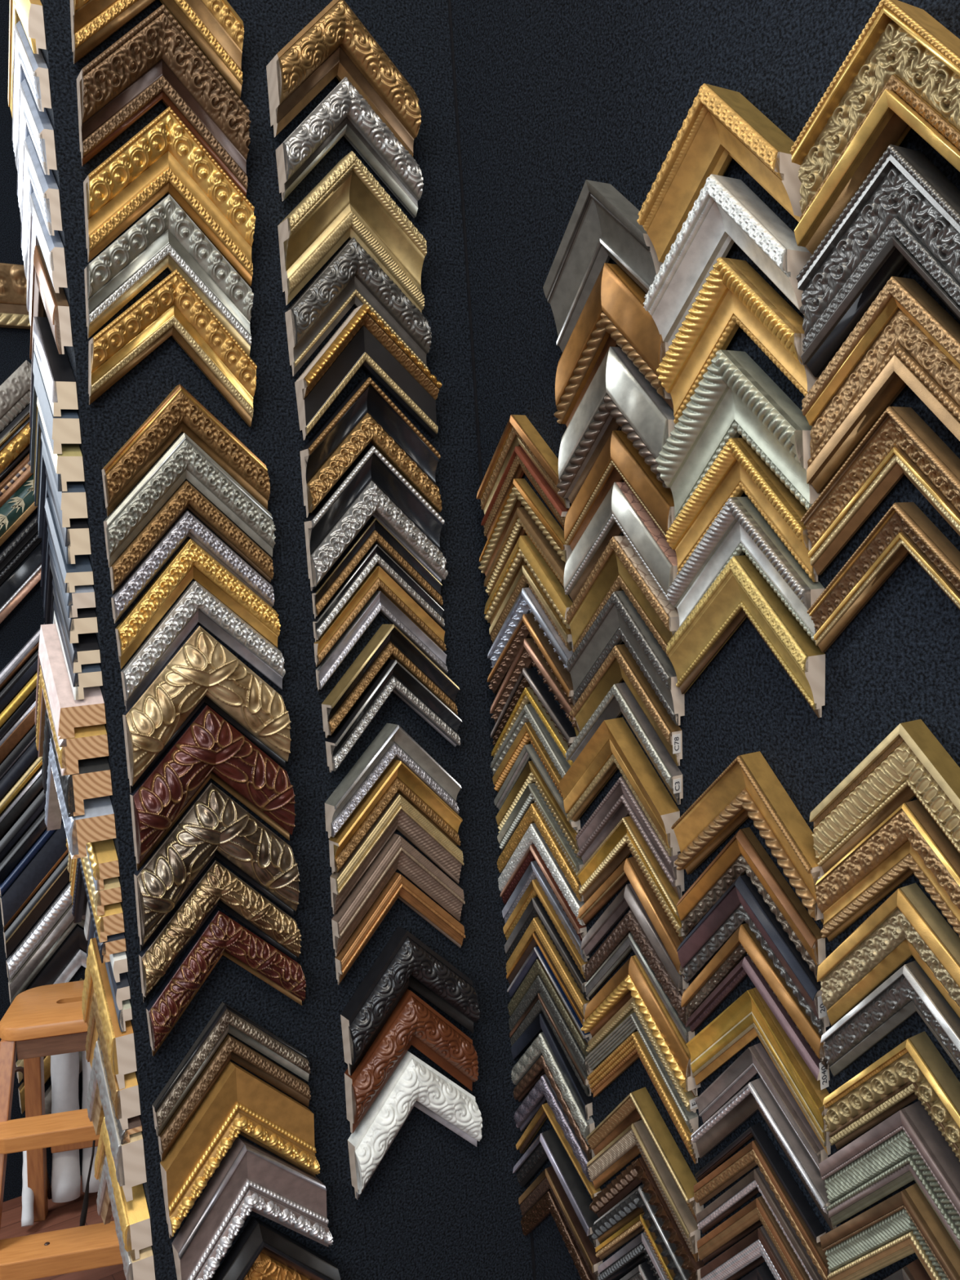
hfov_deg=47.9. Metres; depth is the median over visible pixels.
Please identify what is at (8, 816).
sample
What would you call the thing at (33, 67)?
sample
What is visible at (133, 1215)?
sample
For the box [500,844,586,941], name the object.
sample
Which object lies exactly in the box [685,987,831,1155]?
sample
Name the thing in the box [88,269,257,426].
sample
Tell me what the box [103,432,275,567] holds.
sample
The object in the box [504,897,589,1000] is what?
sample
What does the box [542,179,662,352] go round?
sample
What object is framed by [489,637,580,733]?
sample
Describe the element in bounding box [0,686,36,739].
sample
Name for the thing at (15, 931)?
sample
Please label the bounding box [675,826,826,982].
sample
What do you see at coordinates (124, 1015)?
sample
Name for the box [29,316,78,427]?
sample
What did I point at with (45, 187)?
sample
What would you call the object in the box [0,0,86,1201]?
wall
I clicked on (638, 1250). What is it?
sample
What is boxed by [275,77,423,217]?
sample
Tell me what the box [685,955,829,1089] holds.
sample
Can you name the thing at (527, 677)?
sample
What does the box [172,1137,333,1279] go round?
sample
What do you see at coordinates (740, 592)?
sample
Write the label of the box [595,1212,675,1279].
sample
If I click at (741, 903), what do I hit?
sample
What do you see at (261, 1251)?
sample
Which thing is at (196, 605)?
sample
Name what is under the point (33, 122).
sample
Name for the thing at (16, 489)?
sample
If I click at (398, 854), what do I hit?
sample
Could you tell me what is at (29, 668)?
sample
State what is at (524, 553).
sample
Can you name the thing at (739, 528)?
sample
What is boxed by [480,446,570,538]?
sample
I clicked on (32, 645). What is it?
sample
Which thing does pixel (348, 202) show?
sample
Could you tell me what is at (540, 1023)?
sample
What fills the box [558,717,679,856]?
sample
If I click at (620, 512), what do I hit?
sample
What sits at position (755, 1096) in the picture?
sample
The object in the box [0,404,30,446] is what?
sample
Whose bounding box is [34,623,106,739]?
sample
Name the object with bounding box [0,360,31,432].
sample
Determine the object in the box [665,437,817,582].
sample
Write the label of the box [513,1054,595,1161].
sample
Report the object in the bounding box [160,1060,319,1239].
sample
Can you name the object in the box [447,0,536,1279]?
trim
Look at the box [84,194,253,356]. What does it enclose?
sample
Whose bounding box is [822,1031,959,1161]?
sample
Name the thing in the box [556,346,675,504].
sample
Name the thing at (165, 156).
sample
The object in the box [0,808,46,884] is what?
sample
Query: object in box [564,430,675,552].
sample
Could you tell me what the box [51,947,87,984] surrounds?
sample
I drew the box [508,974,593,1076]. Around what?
sample
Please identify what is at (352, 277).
sample
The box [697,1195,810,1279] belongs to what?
sample
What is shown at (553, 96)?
wall
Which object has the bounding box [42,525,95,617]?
sample
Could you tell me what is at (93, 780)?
sample
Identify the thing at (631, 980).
sample
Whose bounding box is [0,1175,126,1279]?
floor
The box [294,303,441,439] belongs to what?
sample
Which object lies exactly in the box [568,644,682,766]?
sample
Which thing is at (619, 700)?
sample
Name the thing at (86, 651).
sample
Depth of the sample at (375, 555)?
1.11 m
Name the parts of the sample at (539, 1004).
rail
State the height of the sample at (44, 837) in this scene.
0.208 m
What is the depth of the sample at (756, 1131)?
0.90 m
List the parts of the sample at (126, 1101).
rail, rail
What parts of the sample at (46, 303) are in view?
rail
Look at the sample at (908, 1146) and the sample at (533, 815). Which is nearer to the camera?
the sample at (908, 1146)
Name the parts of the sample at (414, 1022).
rail, rail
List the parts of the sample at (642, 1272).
rail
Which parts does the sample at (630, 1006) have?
rail, rail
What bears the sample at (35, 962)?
attached to the wall at (27, 617)
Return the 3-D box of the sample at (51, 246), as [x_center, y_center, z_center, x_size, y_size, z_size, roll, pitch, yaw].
[-0.410,-0.363,1.011,0.014,0.113,0.147,-6,4,-30]
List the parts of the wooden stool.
leg, leg, seat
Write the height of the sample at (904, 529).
0.110 m
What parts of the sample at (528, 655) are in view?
rail, rail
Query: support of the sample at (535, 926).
attached to the wall at (553, 96)
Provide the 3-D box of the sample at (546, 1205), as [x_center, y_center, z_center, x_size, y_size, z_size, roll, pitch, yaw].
[0.081,0.650,1.185,0.014,0.099,0.149,-6,4,-32]
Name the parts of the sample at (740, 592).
rail, rail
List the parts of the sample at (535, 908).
rail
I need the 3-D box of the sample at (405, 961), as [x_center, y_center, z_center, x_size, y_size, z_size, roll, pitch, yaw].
[-0.072,0.369,1.129,0.150,0.137,0.031,-7,4,-32]
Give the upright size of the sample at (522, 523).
0.098 m
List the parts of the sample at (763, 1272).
rail, rail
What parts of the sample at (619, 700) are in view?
rail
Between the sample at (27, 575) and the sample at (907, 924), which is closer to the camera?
the sample at (907, 924)
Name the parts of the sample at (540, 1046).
rail, rail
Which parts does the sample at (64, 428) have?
rail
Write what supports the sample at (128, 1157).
attached to the wall at (437, 1205)
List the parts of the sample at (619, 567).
rail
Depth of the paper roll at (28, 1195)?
2.72 m
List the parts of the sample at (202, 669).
rail, rail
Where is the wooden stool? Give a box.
[0,980,123,1279]
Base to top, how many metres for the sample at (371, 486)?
0.144 m
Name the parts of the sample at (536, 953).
rail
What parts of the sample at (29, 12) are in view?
rail, rail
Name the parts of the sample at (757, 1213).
rail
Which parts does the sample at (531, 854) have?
rail, rail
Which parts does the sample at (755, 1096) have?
rail, rail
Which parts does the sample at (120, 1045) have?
rail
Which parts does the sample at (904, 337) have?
rail, rail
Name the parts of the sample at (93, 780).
rail, rail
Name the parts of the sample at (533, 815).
rail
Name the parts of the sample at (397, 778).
rail, rail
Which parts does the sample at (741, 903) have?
rail, rail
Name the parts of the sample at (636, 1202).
rail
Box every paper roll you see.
[21,1151,34,1226]
[50,1051,80,1202]
[81,1050,99,1192]
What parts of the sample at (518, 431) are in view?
rail, rail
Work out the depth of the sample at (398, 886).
1.12 m
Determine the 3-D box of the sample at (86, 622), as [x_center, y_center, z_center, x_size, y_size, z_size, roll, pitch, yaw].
[-0.393,-0.047,1.027,0.025,0.095,0.147,-6,4,-30]
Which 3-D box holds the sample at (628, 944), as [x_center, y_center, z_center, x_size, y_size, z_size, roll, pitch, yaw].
[0.147,0.321,1.030,0.012,0.091,0.146,-6,5,-32]
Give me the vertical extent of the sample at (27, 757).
0.227 m
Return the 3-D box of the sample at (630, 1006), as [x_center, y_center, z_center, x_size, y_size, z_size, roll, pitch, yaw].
[0.150,0.382,1.034,0.014,0.089,0.146,-6,4,-32]
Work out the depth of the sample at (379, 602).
1.11 m
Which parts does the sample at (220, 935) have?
rail, rail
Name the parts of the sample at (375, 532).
rail, rail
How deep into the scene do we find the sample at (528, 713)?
1.12 m
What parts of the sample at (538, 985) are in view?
rail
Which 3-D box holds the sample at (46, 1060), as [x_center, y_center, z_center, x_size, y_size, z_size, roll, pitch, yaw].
[-1.066,1.111,2.942,0.364,0.244,0.028,-6,4,-32]
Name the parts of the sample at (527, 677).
rail, rail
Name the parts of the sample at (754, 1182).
rail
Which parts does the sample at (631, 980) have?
rail, rail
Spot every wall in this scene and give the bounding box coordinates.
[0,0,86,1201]
[40,0,533,1279]
[450,0,959,1279]
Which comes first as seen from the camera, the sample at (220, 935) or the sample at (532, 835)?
the sample at (220, 935)
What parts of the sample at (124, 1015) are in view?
rail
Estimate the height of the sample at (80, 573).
0.091 m
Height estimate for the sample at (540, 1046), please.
0.096 m
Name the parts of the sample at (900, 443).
rail, rail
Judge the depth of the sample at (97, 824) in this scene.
0.98 m
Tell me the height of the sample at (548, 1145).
0.104 m
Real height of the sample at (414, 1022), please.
0.135 m
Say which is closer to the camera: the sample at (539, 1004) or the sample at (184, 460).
the sample at (184, 460)
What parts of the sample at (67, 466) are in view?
rail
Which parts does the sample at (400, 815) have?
rail, rail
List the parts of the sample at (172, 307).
rail, rail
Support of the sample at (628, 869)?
attached to the wall at (553, 96)
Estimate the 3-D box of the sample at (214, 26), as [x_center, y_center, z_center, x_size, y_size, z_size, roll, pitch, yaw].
[-0.291,-0.579,0.977,0.154,0.142,0.024,-6,4,-32]
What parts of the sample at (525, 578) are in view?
rail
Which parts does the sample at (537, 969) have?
rail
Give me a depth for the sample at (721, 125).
0.82 m
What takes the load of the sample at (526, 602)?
attached to the wall at (553, 96)
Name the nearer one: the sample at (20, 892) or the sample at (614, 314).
the sample at (614, 314)
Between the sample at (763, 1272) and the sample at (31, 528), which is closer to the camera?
the sample at (763, 1272)
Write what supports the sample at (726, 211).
attached to the wall at (553, 96)
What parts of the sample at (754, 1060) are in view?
rail, rail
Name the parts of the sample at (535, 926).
rail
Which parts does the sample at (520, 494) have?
rail, rail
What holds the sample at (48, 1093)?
attached to the wall at (27, 617)
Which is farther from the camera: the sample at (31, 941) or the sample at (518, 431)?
the sample at (31, 941)
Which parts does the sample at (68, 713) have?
rail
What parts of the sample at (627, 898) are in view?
rail, rail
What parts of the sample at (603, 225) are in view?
rail, rail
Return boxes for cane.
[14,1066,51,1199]
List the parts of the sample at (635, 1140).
rail, rail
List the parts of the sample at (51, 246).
rail, rail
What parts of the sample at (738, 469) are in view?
rail, rail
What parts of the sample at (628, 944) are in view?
rail, rail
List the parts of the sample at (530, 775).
rail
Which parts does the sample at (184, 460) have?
rail, rail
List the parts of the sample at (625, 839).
rail, rail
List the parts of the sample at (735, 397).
rail, rail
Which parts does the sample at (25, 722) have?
rail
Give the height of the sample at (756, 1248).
0.106 m
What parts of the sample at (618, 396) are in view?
rail, rail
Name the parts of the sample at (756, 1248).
rail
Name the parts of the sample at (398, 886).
rail, rail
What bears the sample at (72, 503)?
attached to the wall at (437, 1205)
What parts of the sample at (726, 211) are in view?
rail, rail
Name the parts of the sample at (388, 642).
rail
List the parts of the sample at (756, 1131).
rail, rail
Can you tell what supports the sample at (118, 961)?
attached to the wall at (437, 1205)
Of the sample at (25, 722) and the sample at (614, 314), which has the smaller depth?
the sample at (614, 314)
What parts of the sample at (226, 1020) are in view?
rail, rail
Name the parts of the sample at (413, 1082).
rail, rail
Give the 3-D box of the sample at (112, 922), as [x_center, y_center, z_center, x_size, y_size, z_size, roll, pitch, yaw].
[-0.374,0.224,1.043,0.023,0.096,0.147,-6,4,-30]
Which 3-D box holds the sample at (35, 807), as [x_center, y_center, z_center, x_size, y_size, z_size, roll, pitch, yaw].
[-1.111,0.452,2.903,0.364,0.231,0.027,-6,4,-32]
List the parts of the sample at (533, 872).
rail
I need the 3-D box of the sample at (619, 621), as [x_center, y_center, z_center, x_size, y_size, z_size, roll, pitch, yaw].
[0.130,0.015,0.999,0.021,0.120,0.145,-6,4,-32]
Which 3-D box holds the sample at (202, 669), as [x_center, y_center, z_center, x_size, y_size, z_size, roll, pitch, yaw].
[-0.254,0.060,1.008,0.150,0.147,0.030,-6,4,-32]
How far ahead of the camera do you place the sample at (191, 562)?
1.00 m
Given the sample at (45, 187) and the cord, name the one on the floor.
the cord
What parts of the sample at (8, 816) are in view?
rail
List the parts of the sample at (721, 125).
rail, rail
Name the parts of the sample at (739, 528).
rail, rail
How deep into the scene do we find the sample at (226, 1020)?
1.02 m
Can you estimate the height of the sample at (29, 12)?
0.116 m
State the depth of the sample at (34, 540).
2.82 m
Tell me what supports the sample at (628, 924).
attached to the wall at (553, 96)
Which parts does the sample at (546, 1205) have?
rail, rail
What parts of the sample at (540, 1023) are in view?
rail, rail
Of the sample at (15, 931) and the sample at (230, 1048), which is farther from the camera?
the sample at (15, 931)
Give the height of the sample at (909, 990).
0.112 m
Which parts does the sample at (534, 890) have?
rail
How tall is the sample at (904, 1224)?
0.133 m
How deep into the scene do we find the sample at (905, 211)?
0.71 m
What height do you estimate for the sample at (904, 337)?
0.146 m
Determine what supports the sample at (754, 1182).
attached to the wall at (553, 96)
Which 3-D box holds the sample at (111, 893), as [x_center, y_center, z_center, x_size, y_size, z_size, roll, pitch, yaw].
[-0.376,0.199,1.042,0.024,0.096,0.147,-6,4,-30]
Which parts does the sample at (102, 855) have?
rail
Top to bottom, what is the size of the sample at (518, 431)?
0.102 m
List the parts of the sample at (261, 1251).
rail, rail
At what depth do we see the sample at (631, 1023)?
1.02 m
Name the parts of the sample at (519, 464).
rail, rail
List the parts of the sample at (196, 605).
rail, rail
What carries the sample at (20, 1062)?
attached to the wall at (27, 617)
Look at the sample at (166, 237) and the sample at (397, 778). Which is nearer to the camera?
the sample at (166, 237)
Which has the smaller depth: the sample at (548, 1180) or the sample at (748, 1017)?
the sample at (748, 1017)
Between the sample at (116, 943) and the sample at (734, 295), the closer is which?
the sample at (734, 295)
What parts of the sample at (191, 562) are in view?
rail, rail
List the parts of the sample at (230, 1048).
rail, rail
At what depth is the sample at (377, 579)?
1.11 m
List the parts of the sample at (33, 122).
rail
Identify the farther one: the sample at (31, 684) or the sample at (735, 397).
the sample at (31, 684)
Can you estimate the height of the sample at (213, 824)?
0.148 m
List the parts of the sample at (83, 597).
rail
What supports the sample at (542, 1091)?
attached to the wall at (553, 96)
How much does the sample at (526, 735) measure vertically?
0.095 m
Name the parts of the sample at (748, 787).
rail, rail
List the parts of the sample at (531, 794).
rail, rail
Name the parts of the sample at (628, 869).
rail, rail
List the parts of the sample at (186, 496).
rail, rail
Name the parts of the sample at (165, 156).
rail, rail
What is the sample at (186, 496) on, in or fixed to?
attached to the wall at (437, 1205)
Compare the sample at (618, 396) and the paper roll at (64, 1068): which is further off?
the paper roll at (64, 1068)
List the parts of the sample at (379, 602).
rail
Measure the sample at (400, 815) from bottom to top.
0.116 m
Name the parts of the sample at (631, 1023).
rail, rail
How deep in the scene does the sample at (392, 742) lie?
1.11 m
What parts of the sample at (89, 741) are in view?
rail, rail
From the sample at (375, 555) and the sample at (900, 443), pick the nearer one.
the sample at (900, 443)
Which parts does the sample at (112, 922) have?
rail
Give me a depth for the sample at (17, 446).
2.81 m
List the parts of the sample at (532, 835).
rail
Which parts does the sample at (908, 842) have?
rail, rail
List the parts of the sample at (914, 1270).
rail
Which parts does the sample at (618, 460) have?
rail, rail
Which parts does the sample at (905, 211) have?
rail, rail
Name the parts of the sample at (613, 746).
rail, rail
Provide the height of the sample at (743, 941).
0.103 m
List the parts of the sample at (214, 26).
rail, rail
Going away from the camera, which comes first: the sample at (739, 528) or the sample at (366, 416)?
the sample at (739, 528)
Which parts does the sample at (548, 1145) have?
rail, rail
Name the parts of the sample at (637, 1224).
rail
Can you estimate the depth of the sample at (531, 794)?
1.14 m
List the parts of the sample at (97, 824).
rail, rail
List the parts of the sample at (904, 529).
rail, rail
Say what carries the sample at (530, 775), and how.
attached to the wall at (553, 96)
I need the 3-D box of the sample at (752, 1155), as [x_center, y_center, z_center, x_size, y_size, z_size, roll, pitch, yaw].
[0.236,0.469,0.915,0.013,0.099,0.150,-6,5,-32]
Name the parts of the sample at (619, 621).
rail, rail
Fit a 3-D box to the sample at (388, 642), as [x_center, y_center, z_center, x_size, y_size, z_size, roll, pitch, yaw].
[-0.092,0.038,1.114,0.148,0.109,0.026,-6,4,-33]
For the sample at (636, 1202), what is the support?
attached to the wall at (553, 96)
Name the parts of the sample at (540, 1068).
rail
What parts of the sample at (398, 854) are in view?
rail, rail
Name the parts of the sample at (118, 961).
rail, rail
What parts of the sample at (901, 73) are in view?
rail, rail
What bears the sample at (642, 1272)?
attached to the wall at (553, 96)
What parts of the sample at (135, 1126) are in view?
rail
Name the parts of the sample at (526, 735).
rail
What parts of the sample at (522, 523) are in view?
rail, rail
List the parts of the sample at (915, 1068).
rail, rail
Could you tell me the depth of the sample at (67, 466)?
0.96 m
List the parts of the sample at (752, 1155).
rail, rail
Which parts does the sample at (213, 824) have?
rail, rail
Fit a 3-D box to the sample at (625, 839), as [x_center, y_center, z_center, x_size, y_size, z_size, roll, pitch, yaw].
[0.140,0.220,1.022,0.016,0.109,0.144,-6,4,-32]
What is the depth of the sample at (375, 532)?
1.10 m
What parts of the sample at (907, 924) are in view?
rail, rail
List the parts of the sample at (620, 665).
rail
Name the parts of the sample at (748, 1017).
rail, rail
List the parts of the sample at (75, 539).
rail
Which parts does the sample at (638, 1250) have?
rail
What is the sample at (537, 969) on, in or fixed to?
attached to the wall at (553, 96)
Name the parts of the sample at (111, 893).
rail, rail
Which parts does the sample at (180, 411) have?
rail, rail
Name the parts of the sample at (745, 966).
rail, rail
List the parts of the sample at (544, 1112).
rail, rail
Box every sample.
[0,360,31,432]
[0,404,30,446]
[0,417,30,479]
[0,453,37,546]
[0,514,38,571]
[0,531,41,585]
[0,541,41,623]
[0,622,44,689]
[0,648,38,712]
[0,670,37,727]
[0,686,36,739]
[0,699,35,764]
[0,724,35,779]
[0,737,38,799]
[0,755,42,813]
[0,765,43,838]
[0,787,45,861]
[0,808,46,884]
[0,817,62,896]
[0,822,68,931]
[3,852,70,958]
[5,881,72,982]
[8,0,46,115]
[8,903,85,1004]
[12,20,51,171]
[15,977,84,1083]
[17,78,57,220]
[17,1055,50,1113]
[21,134,62,279]
[24,924,88,991]
[26,191,67,325]
[29,245,72,359]
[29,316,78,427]
[29,351,81,473]
[33,399,84,506]
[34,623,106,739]
[35,661,108,775]
[36,433,88,537]
[40,467,91,564]
[40,497,93,595]
[41,706,112,817]
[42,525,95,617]
[44,548,97,643]
[44,738,115,859]
[44,1051,82,1115]
[48,578,100,673]
[51,598,102,700]
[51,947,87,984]
[66,838,119,890]
[67,849,121,915]
[70,0,244,98]
[70,857,124,942]
[71,857,126,963]
[76,4,250,196]
[81,937,137,1089]
[83,106,255,286]
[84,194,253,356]
[84,902,128,982]
[84,991,140,1130]
[86,919,130,1009]
[86,1040,146,1201]
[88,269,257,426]
[93,932,132,1031]
[94,1117,152,1260]
[96,1155,155,1279]
[97,1035,142,1144]
[101,383,270,516]
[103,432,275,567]
[109,480,273,593]
[111,510,274,623]
[115,538,280,669]
[120,581,285,711]
[122,625,291,793]
[129,704,295,871]
[133,781,300,951]
[138,858,301,1003]
[146,908,306,1056]
[151,1001,310,1137]
[157,1033,311,1161]
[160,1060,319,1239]
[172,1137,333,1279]
[211,1216,341,1279]
[266,0,421,156]
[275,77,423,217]
[277,151,426,312]
[284,237,431,376]
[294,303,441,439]
[299,377,441,517]
[304,445,448,591]
[311,517,443,618]
[312,544,444,641]
[313,565,446,666]
[315,591,448,691]
[321,624,459,737]
[324,723,461,838]
[325,659,462,772]
[328,759,462,873]
[329,793,463,915]
[331,833,465,955]
[334,871,465,985]
[340,926,479,1075]
[344,989,478,1133]
[347,1050,482,1199]
[476,414,570,514]
[478,478,572,576]
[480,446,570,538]
[484,506,569,595]
[484,535,573,634]
[487,587,573,668]
[487,613,575,706]
[488,564,573,651]
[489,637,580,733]
[490,666,576,747]
[490,703,570,777]
[491,686,573,766]
[492,721,563,799]
[493,743,580,832]
[495,760,582,859]
[497,782,583,879]
[497,803,583,902]
[497,822,585,925]
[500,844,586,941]
[502,860,589,962]
[502,879,587,979]
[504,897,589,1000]
[506,916,589,1017]
[506,932,584,1023]
[506,946,591,1043]
[507,958,590,1057]
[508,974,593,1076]
[509,992,591,1096]
[511,1013,592,1120]
[511,1031,595,1145]
[512,1128,599,1248]
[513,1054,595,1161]
[513,1074,593,1185]
[515,1102,601,1198]
[518,1165,603,1279]
[520,1190,593,1279]
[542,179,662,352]
[554,262,673,426]
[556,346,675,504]
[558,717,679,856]
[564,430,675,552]
[564,482,678,613]
[565,535,679,662]
[565,682,683,804]
[566,591,684,725]
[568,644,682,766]
[575,776,684,899]
[576,816,686,942]
[577,857,684,977]
[581,883,688,995]
[581,955,700,1096]
[583,908,688,1026]
[584,932,694,1044]
[585,1012,698,1133]
[586,996,697,1112]
[586,1031,699,1164]
[586,1086,703,1224]
[586,1120,700,1262]
[589,1156,704,1279]
[591,1184,689,1279]
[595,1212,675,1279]
[597,1232,668,1279]
[619,1260,657,1279]
[636,83,801,262]
[643,173,811,346]
[655,349,820,519]
[656,257,818,423]
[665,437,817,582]
[666,497,824,644]
[666,555,825,717]
[671,751,824,924]
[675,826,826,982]
[676,874,829,1035]
[680,923,829,1069]
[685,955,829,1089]
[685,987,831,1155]
[690,1077,836,1230]
[693,1139,831,1279]
[694,1042,827,1172]
[694,1122,826,1244]
[696,1167,822,1279]
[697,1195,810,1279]
[700,1225,793,1279]
[740,1262,775,1279]
[790,0,959,254]
[795,144,959,377]
[800,406,959,575]
[801,275,959,493]
[807,502,959,652]
[809,719,959,874]
[815,799,959,942]
[817,882,959,1026]
[818,1100,959,1250]
[819,1182,959,1279]
[820,960,959,1076]
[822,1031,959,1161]
[882,1257,931,1279]
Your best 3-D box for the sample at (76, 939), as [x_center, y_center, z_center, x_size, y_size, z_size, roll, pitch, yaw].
[-1.081,0.892,2.930,0.364,0.241,0.025,-6,4,-32]
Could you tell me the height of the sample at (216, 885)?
0.120 m
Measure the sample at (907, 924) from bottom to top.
0.127 m
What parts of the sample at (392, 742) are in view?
rail, rail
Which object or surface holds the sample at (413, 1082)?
attached to the wall at (437, 1205)
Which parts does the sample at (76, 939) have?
rail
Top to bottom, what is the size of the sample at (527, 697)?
0.090 m
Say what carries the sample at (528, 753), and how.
attached to the wall at (553, 96)
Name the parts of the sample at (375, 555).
rail, rail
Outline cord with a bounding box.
[79,1140,95,1226]
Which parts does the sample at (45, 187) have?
rail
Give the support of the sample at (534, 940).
attached to the wall at (553, 96)
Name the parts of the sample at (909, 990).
rail, rail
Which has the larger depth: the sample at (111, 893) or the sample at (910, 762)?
the sample at (111, 893)
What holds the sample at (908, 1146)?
attached to the wall at (553, 96)
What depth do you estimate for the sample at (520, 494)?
1.11 m
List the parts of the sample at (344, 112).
rail, rail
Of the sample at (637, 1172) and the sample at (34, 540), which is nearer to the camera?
the sample at (637, 1172)
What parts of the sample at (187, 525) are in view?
rail, rail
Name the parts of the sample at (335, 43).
rail, rail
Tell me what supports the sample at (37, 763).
attached to the wall at (27, 617)
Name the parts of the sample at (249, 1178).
rail, rail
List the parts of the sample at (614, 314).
rail, rail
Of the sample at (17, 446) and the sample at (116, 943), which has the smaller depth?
the sample at (116, 943)
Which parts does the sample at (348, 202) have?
rail, rail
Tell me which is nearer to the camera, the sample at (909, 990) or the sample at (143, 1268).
the sample at (909, 990)
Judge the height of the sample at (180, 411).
0.122 m
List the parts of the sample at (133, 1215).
rail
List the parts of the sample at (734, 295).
rail, rail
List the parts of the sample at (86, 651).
rail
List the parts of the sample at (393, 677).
rail, rail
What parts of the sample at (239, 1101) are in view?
rail, rail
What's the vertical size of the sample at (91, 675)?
0.097 m
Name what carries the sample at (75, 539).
attached to the wall at (437, 1205)
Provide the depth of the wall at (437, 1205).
1.10 m
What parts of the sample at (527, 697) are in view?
rail, rail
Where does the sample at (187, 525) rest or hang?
attached to the wall at (437, 1205)
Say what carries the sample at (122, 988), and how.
attached to the wall at (437, 1205)
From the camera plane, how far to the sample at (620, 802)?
1.01 m
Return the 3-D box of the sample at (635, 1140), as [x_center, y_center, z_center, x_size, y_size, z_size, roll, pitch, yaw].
[0.154,0.518,1.048,0.016,0.111,0.150,-6,6,-32]
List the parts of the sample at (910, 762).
rail, rail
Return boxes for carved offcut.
[0,262,31,328]
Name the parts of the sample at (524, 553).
rail, rail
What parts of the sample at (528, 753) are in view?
rail, rail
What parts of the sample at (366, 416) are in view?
rail, rail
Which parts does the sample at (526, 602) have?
rail, rail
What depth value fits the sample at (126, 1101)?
1.00 m
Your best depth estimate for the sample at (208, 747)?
1.00 m
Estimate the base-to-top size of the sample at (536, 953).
0.088 m
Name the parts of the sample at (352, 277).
rail, rail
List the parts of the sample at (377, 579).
rail, rail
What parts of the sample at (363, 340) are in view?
rail, rail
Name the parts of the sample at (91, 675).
rail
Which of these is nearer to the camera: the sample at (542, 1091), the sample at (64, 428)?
the sample at (64, 428)
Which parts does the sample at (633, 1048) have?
rail, rail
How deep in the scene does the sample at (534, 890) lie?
1.14 m
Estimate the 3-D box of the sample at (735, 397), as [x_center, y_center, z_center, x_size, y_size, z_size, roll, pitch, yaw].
[0.198,-0.159,0.851,0.034,0.137,0.147,-6,5,-32]
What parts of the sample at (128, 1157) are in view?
rail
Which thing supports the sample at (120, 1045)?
attached to the wall at (437, 1205)
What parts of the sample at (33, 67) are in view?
rail, rail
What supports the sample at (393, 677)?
attached to the wall at (437, 1205)
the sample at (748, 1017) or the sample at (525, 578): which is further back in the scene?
the sample at (525, 578)
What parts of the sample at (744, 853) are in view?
rail, rail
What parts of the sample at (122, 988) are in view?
rail, rail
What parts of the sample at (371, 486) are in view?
rail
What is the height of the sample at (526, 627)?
0.096 m
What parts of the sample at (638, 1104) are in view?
rail, rail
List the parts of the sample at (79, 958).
rail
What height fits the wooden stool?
0.597 m
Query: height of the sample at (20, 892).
0.271 m
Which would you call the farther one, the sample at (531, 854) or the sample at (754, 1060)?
the sample at (531, 854)
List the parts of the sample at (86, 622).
rail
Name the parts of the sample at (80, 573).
rail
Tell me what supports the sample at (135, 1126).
attached to the wall at (437, 1205)
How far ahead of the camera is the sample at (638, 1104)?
1.02 m
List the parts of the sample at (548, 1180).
rail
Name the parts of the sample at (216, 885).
rail, rail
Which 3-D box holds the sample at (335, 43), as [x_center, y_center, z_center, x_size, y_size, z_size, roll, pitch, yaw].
[-0.134,-0.558,1.069,0.149,0.148,0.039,-6,4,-33]
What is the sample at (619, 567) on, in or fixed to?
attached to the wall at (553, 96)
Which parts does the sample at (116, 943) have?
rail, rail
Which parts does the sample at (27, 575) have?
rail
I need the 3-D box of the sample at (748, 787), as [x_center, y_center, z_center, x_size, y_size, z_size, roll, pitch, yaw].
[0.215,0.155,0.882,0.027,0.127,0.152,-6,4,-32]
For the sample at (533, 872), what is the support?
attached to the wall at (553, 96)
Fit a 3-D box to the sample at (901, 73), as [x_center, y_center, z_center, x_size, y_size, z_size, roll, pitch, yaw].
[0.270,-0.332,0.702,0.042,0.151,0.151,-6,4,-32]
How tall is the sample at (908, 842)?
0.129 m
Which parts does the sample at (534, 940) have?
rail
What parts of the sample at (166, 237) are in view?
rail, rail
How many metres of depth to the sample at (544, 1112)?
1.17 m
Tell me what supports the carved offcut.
attached to the wall at (27, 617)
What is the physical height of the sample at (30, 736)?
0.216 m
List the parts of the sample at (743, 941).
rail, rail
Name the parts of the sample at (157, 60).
rail, rail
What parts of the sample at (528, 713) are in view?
rail, rail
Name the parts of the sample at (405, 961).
rail, rail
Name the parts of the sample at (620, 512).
rail, rail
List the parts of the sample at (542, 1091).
rail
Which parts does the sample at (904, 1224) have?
rail, rail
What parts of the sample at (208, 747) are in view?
rail, rail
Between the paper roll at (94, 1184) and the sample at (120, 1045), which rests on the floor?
the paper roll at (94, 1184)
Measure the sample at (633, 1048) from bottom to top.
0.101 m
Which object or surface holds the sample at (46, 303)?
attached to the wall at (437, 1205)
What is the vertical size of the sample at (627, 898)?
0.091 m
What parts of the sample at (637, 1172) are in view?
rail, rail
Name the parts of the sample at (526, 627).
rail, rail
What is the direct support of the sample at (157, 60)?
attached to the wall at (437, 1205)
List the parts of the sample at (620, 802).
rail, rail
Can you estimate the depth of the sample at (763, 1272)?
0.92 m
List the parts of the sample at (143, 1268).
rail, rail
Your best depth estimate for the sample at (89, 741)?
0.97 m
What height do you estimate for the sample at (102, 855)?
0.098 m
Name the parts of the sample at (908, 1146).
rail, rail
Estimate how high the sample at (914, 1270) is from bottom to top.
0.114 m
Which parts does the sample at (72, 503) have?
rail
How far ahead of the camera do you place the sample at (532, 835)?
1.13 m

